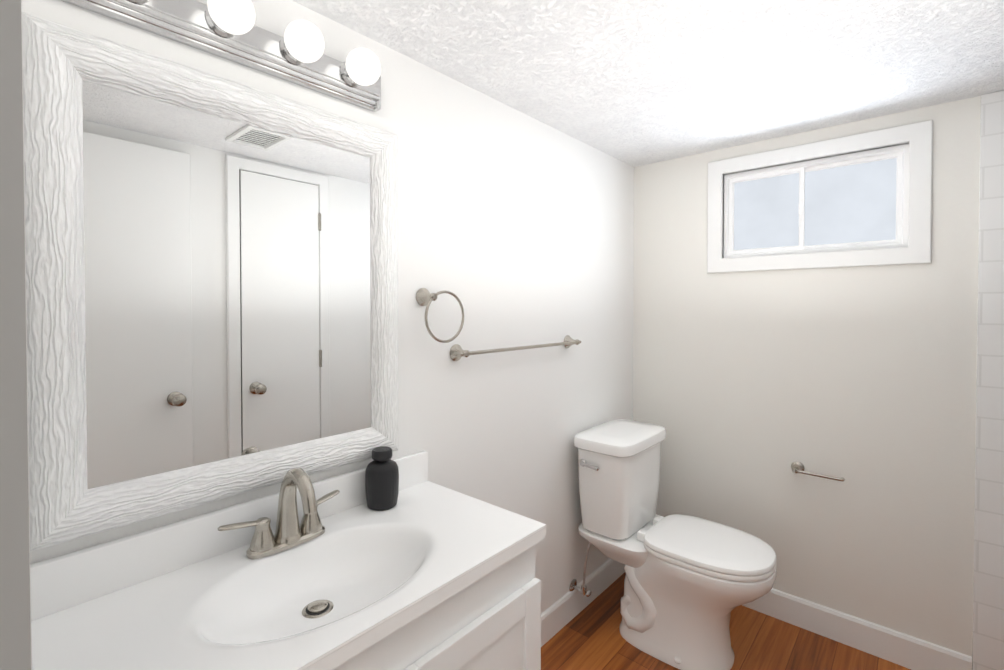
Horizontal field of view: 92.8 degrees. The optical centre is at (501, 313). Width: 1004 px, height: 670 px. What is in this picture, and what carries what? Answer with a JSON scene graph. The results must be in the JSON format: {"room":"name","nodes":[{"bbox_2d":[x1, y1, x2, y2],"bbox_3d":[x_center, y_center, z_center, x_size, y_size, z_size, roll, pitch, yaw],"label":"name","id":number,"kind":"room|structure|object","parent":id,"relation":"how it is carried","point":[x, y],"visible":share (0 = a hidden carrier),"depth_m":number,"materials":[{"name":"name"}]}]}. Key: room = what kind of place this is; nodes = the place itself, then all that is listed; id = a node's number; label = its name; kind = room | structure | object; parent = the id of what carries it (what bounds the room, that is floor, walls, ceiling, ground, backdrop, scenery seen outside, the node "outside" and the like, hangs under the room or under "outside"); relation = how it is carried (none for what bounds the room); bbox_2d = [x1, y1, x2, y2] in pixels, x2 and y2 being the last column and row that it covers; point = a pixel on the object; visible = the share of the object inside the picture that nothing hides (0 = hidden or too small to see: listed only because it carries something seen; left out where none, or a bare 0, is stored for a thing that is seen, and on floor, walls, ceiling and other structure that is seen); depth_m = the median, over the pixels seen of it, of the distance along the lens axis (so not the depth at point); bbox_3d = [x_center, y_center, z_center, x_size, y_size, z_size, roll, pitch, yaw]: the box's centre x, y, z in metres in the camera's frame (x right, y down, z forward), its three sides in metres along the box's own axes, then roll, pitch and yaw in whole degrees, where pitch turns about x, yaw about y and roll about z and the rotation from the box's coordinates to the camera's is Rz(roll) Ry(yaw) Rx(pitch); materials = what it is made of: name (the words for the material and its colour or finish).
{"room":"bathroom","nodes":[
{"label":"bathroom","id":0,"kind":"room"},
{"bbox_2d":[0,0,31,669],"bbox_3d":[-0.312,0.300,0.249,1.420,2.030,0.120,1,1,41],"label":"wall","id":1,"kind":"structure","parent":0,"point":[15,617],"depth_m":0.38,"materials":[{"name":"white paint"}]},
{"bbox_2d":[22,0,633,613],"bbox_3d":[-0.568,0.287,1.126,0.120,2.030,4.133,1,1,41],"label":"wall","id":2,"kind":"structure","parent":0,"point":[514,228],"depth_m":1.64,"materials":[{"name":"white paint"}]},
{"bbox_2d":[22,12,397,551],"bbox_3d":[-0.530,-0.052,1.044,0.036,0.870,0.732,1,1,41],"label":"framed mirror","id":3,"kind":"object","parent":2,"relation":"attached to","point":[212,284],"visible":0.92,"depth_m":0.95,"materials":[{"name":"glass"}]},
{"bbox_2d":[61,0,380,111],"bbox_3d":[-0.496,-0.583,1.002,0.132,0.100,0.624,1,1,41],"label":"sconce","id":4,"kind":"object","parent":2,"relation":"attached to","point":[229,30],"visible":1,"depth_m":1.01,"materials":[{"name":"silver metal"}]},
{"bbox_2d":[416,288,463,342],"bbox_3d":[-0.182,0.004,1.428,0.056,0.162,0.155,1,1,41],"label":"towel ring","id":5,"kind":"object","parent":2,"relation":"attached to","point":[424,296],"visible":1,"depth_m":1.39,"materials":[{"name":"silver metal"}]},
{"bbox_2d":[449,335,580,360],"bbox_3d":[0.084,0.119,1.734,0.056,0.054,0.691,1,1,41],"label":"bar","id":6,"kind":"object","parent":2,"relation":"attached to","point":[457,352],"visible":1,"depth_m":1.60,"materials":[{"name":"silver metal"}]},
{"bbox_2d":[541,559,624,646],"bbox_3d":[0.228,1.231,1.948,0.013,0.116,1.367,1,1,41],"label":"baseboard","id":7,"kind":"structure","parent":2,"relation":"attached to","point":[561,613],"depth_m":2.04,"materials":[{"name":"white wood"}]},
{"bbox_2d":[292,0,1003,166],"bbox_3d":[0.284,-0.743,0.398,2.500,0.050,4.183,1,1,41],"label":"ceiling","id":8,"kind":"structure","parent":0,"point":[634,83],"depth_m":1.37,"materials":[{"name":"white paint"}]},
{"bbox_2d":[541,572,910,669],"bbox_3d":[0.284,1.337,0.429,2.500,0.050,4.183,1,1,41],"label":"floor","id":9,"kind":"structure","parent":0,"point":[589,637],"depth_m":1.85,"materials":[{"name":"brown wood"}]},
{"bbox_2d":[30,451,545,669],"bbox_3d":[-0.340,0.857,0.942,0.474,0.894,0.870,1,1,41],"label":"bathroom vanity","id":10,"kind":"object","parent":9,"relation":"on","point":[424,573],"visible":0.94,"depth_m":0.92,"materials":[{"name":"white paint"}]},
{"bbox_2d":[218,468,339,558],"bbox_3d":[-0.433,0.410,1.009,0.144,0.174,0.264,1,1,41],"label":"faucet","id":11,"kind":"object","parent":10,"relation":"on","point":[290,532],"visible":0.98,"depth_m":1.01,"materials":[{"name":"silver metal"}]},
{"bbox_2d":[365,446,398,510],"bbox_3d":[-0.308,0.420,1.230,0.085,0.147,0.085,1,1,41],"label":"bottle","id":12,"kind":"object","parent":10,"relation":"on","point":[382,480],"visible":1,"depth_m":1.20,"materials":[{"name":"black plastic"}]},
{"bbox_2d":[569,419,776,669],"bbox_3d":[0.667,0.891,1.896,0.736,0.797,0.426,1,1,41],"label":"toilet","id":13,"kind":"object","parent":9,"relation":"on","point":[691,583],"visible":1,"depth_m":1.82,"materials":[{"name":"white ceramic"}]},
{"bbox_2d":[633,96,980,656],"bbox_3d":[1.566,0.276,1.818,2.420,2.030,0.220,1,1,41],"label":"wall","id":14,"kind":"structure","parent":0,"point":[750,388],"depth_m":1.90,"materials":[{"name":"white paint"}]},
{"bbox_2d":[791,461,844,480],"bbox_3d":[1.254,0.635,1.906,0.188,0.048,0.065,1,1,41],"label":"paper holder","id":15,"kind":"object","parent":14,"relation":"attached to","point":[797,467],"visible":1,"depth_m":1.91,"materials":[{"name":"silver metal"}]},
{"bbox_2d":[707,120,932,272],"bbox_3d":[1.252,-0.436,1.965,0.764,0.504,0.078,1,1,41],"label":"sliding window","id":16,"kind":"structure","parent":14,"relation":"in","point":[871,207],"depth_m":1.93,"materials":[{"name":"white plastic"}]},
{"bbox_2d":[742,588,971,669],"bbox_3d":[1.144,1.230,2.046,1.237,0.116,0.013,1,1,41],"label":"baseboard","id":17,"kind":"structure","parent":14,"relation":"attached to","point":[898,648],"depth_m":1.83,"materials":[{"name":"white wood"}]},
{"bbox_2d":[972,91,1003,669],"bbox_3d":[1.968,0.285,1.312,0.948,2.028,0.012,1,1,41],"label":"wall tile","id":18,"kind":"structure","parent":14,"relation":"attached to","point":[988,621],"depth_m":1.60,"materials":[{"name":"white tile"}]}
]}

